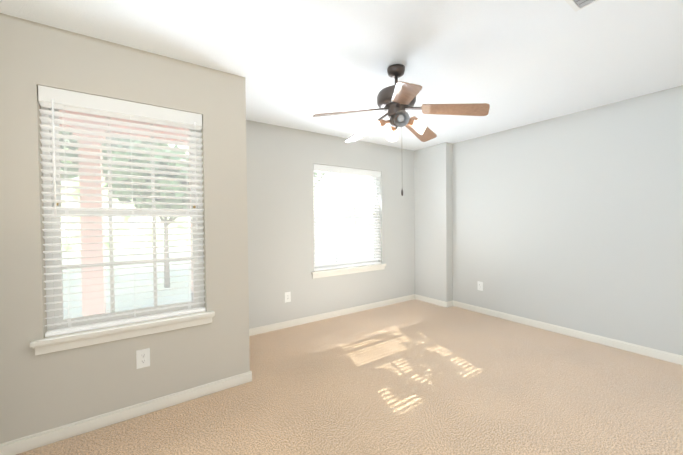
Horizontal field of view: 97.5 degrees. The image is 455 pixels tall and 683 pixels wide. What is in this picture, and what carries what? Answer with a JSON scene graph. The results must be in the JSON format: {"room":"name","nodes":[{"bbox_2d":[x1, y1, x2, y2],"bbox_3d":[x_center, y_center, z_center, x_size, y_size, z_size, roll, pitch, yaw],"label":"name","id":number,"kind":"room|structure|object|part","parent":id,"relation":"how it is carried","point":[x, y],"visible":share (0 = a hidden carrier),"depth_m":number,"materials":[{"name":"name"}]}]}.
{"room":"empty bedroom","nodes":[
{"label":"empty bedroom","id":0,"kind":"room"},
{"bbox_2d":[0,13,249,443],"bbox_3d":[-1.450,0.040,2.020,1.585,2.440,0.150,-1,1,-34],"label":"wall","id":1,"kind":"structure","parent":0,"point":[43,392],"depth_m":1.88,"materials":[{"name":"beige paint"}]},
{"bbox_2d":[41,107,203,330],"bbox_3d":[-1.442,-0.097,2.071,0.880,1.470,0.064,-1,1,-34],"label":"window","id":2,"kind":"structure","parent":1,"relation":"in","point":[54,313],"depth_m":2.00,"materials":[{"name":"white plastic"}]},
{"bbox_2d":[38,85,204,336],"bbox_3d":[-1.397,-0.098,2.005,0.868,1.462,0.073,-1,1,-34],"label":"window blind","id":3,"kind":"object","parent":2,"relation":"attached to","point":[57,98],"visible":0.9,"depth_m":1.95,"materials":[{"name":"white plastic"}]},
{"bbox_3d":[-1.443,-0.097,2.073,0.790,1.380,0.033,-1,1,-34],"label":"window glass","id":4,"kind":"part","parent":2,"relation":"part of","materials":[{"name":"clear glass"}]},
{"bbox_2d":[30,311,214,354],"bbox_3d":[-1.384,0.682,2.011,0.980,0.085,0.123,-1,1,-34],"label":"window sill","id":5,"kind":"structure","parent":1,"relation":"attached to","point":[56,343],"depth_m":1.92,"materials":[{"name":"white wood"}]},
{"bbox_2d":[0,371,251,454],"bbox_3d":[-1.324,1.218,2.020,1.449,0.082,0.014,-1,1,-34],"label":"baseboard","id":6,"kind":"structure","parent":1,"relation":"attached to","point":[35,440],"depth_m":1.92,"materials":[{"name":"white wood"}]},
{"bbox_2d":[136,348,149,368],"bbox_3d":[-1.333,0.881,2.014,0.076,0.122,0.008,-1,1,-34],"label":"electrical outlet","id":7,"kind":"object","parent":1,"relation":"attached to","point":[142,358],"visible":1,"depth_m":2.01,"materials":[{"name":"white plastic"}]},
{"bbox_2d":[246,120,414,328],"bbox_3d":[-0.031,-0.013,4.176,3.495,2.440,0.150,-1,1,-34],"label":"wall","id":8,"kind":"structure","parent":0,"point":[281,160],"depth_m":3.78,"materials":[{"name":"grey paint"}]},
{"bbox_2d":[188,129,192,299],"bbox_3d":[0.132,-0.013,3.849,3.595,3.150,1.074,-1,1,-34],"label":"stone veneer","id":9,"kind":"object","parent":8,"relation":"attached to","point":[191,236],"depth_m":3.23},
{"bbox_2d":[285,292,290,302],"bbox_3d":[-0.656,0.851,3.661,0.076,0.122,0.008,-1,1,-34],"label":"electrical outlet","id":10,"kind":"object","parent":8,"relation":"attached to","point":[287,296],"visible":1,"depth_m":3.66,"materials":[{"name":"white plastic"}]},
{"bbox_2d":[249,294,414,335],"bbox_3d":[-0.035,1.168,4.087,3.045,0.082,0.014,-1,1,-34],"label":"baseboard","id":11,"kind":"structure","parent":8,"relation":"attached to","point":[285,324],"depth_m":3.95,"materials":[{"name":"white wood"}]},
{"bbox_2d":[313,171,377,268],"bbox_3d":[0.064,-0.138,4.286,1.170,1.395,0.064,-1,1,-34],"label":"window","id":12,"kind":"structure","parent":8,"relation":"in","point":[342,264],"depth_m":4.33,"materials":[{"name":"white glass"}]},
{"bbox_3d":[0.062,-0.138,4.288,1.080,1.305,0.033,-1,1,-34],"label":"window glass","id":13,"kind":"part","parent":12,"relation":"part of","materials":[{"name":"clear glass"}]},
{"bbox_2d":[313,164,380,270],"bbox_3d":[0.108,-0.139,4.220,1.158,1.387,0.073,-1,1,-34],"label":"window blind","id":14,"kind":"object","parent":12,"relation":"attached to","point":[343,170],"visible":0.85,"depth_m":4.18,"materials":[{"name":"white plastic"}]},
{"bbox_2d":[311,264,385,278],"bbox_3d":[0.121,0.603,4.225,1.270,0.085,0.123,-1,1,-34],"label":"window sill","id":15,"kind":"structure","parent":8,"relation":"attached to","point":[340,271],"depth_m":4.14,"materials":[{"name":"white wood"}]},
{"bbox_2d":[0,0,682,150],"bbox_3d":[0.598,-1.260,1.950,4.930,0.120,4.510,-1,1,-34],"label":"ceiling","id":16,"kind":"structure","parent":0,"point":[297,64],"depth_m":2.02,"materials":[{"name":"white paint"}]},
{"bbox_2d":[313,64,489,195],"bbox_3d":[0.401,-0.721,2.311,1.232,0.965,1.188,-1,1,-34],"label":"fan","id":17,"kind":"object","parent":16,"relation":"hanging from","point":[396,100],"visible":1,"depth_m":2.19,"materials":[{"name":"brown wood"}]},
{"bbox_3d":[0.415,-0.973,2.271,0.292,0.460,0.292,-1,1,-34],"label":"motor","id":18,"kind":"part","parent":17,"relation":"part of","materials":[{"name":"brown metal"}]},
{"bbox_2d":[565,0,598,11],"bbox_3d":[1.220,-1.188,1.444,0.380,0.016,0.270,-1,1,-34],"label":"ceiling vent","id":19,"kind":"object","parent":16,"relation":"in","point":[576,5],"visible":1,"depth_m":1.59,"materials":[{"name":"white metal"}]},
{"bbox_2d":[16,299,682,454],"bbox_3d":[0.623,1.290,1.996,4.930,0.100,4.510,-1,1,-34],"label":"floor","id":20,"kind":"structure","parent":0,"point":[414,377],"depth_m":2.15,"materials":[{"name":"carpet"}]},
{"bbox_2d":[414,143,452,301],"bbox_3d":[1.501,-0.038,4.766,0.300,2.440,0.610,-1,1,-34],"label":"wall","id":21,"kind":"structure","parent":0,"point":[433,223],"depth_m":4.61,"materials":[{"name":"grey paint"}]},
{"bbox_2d":[415,294,446,307],"bbox_3d":[1.387,1.143,4.693,0.014,0.082,0.624,-1,1,-34],"label":"baseboard","id":22,"kind":"structure","parent":21,"relation":"attached to","point":[432,301],"depth_m":4.66,"materials":[{"name":"white wood"}]},
{"bbox_2d":[447,300,452,306],"bbox_3d":[1.627,1.145,4.488,0.150,0.082,0.014,-1,1,-34],"label":"baseboard","id":23,"kind":"structure","parent":21,"relation":"attached to","point":[449,303],"depth_m":4.48,"materials":[{"name":"white wood"}]},
{"bbox_2d":[452,85,682,355],"bbox_3d":[2.754,-0.020,3.073,0.150,2.440,3.600,-1,1,-34],"label":"wall","id":24,"kind":"structure","parent":0,"point":[574,221],"depth_m":3.20,"materials":[{"name":"grey paint"}]},
{"bbox_2d":[477,281,482,290],"bbox_3d":[1.927,0.815,4.165,0.008,0.122,0.076,-1,1,-34],"label":"electrical outlet","id":25,"kind":"object","parent":24,"relation":"attached to","point":[480,286],"visible":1,"depth_m":4.16,"materials":[{"name":"white plastic"}]},
{"bbox_2d":[453,301,682,364],"bbox_3d":[2.698,1.160,3.048,0.014,0.082,3.600,-1,1,-34],"label":"baseboard","id":26,"kind":"structure","parent":24,"relation":"attached to","point":[649,352],"depth_m":3.20,"materials":[{"name":"white wood"}]},
{"label":"outside","id":27,"kind":"structure","parent":0,"visible":0},
{"bbox_2d":[61,140,372,252],"bbox_3d":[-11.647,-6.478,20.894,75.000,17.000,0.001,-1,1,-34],"label":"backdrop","id":28,"kind":"structure","parent":27,"point":[76,233],"depth_m":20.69,"materials":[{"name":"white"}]},
{"bbox_2d":[62,238,373,318],"bbox_3d":[-13.942,1.304,28.909,70.000,0.100,56.330,-1,1,-34],"label":"ground","id":29,"kind":"structure","parent":27,"point":[143,282],"depth_m":8.84,"materials":[{"name":"white"}]},
{"bbox_2d":[60,131,169,186],"bbox_3d":[-9.398,-1.933,11.088,5.595,6.917,5.792,-1,1,-34],"label":"tree","id":30,"kind":"object","parent":29,"relation":"on","point":[104,151],"depth_m":10.60,"materials":[{"name":"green plant"}]},
{"bbox_2d":[102,144,189,287],"bbox_3d":[-4.482,-0.303,7.659,2.713,3.684,2.617,-1,1,-34],"label":"tree","id":31,"kind":"object","parent":29,"relation":"on","point":[149,193],"depth_m":6.94,"materials":[{"name":"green plant"}]},
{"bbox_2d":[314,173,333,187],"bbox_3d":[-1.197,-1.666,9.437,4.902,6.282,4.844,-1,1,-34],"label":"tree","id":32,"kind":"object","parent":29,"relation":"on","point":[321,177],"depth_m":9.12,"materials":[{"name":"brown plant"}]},
{"bbox_3d":[-3.208,1.454,2.445,3.755,0.330,2.515,-1,1,-34],"label":"porch","id":33,"kind":"object","parent":29,"relation":"on","visible":0},
{"bbox_2d":[73,126,105,315],"bbox_3d":[-3.162,0.025,3.804,0.290,2.480,0.300,-1,1,-34],"label":"porch column","id":34,"kind":"structure","parent":33,"relation":"on","point":[93,308],"depth_m":3.68,"materials":[{"name":"brick"}]},
{"bbox_2d":[59,109,188,142],"bbox_3d":[-3.159,-1.425,2.630,4.150,0.460,2.815,-1,1,-34],"label":"porch roof","id":35,"kind":"structure","parent":34,"relation":"on","point":[126,127],"depth_m":3.92,"materials":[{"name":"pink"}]}
]}

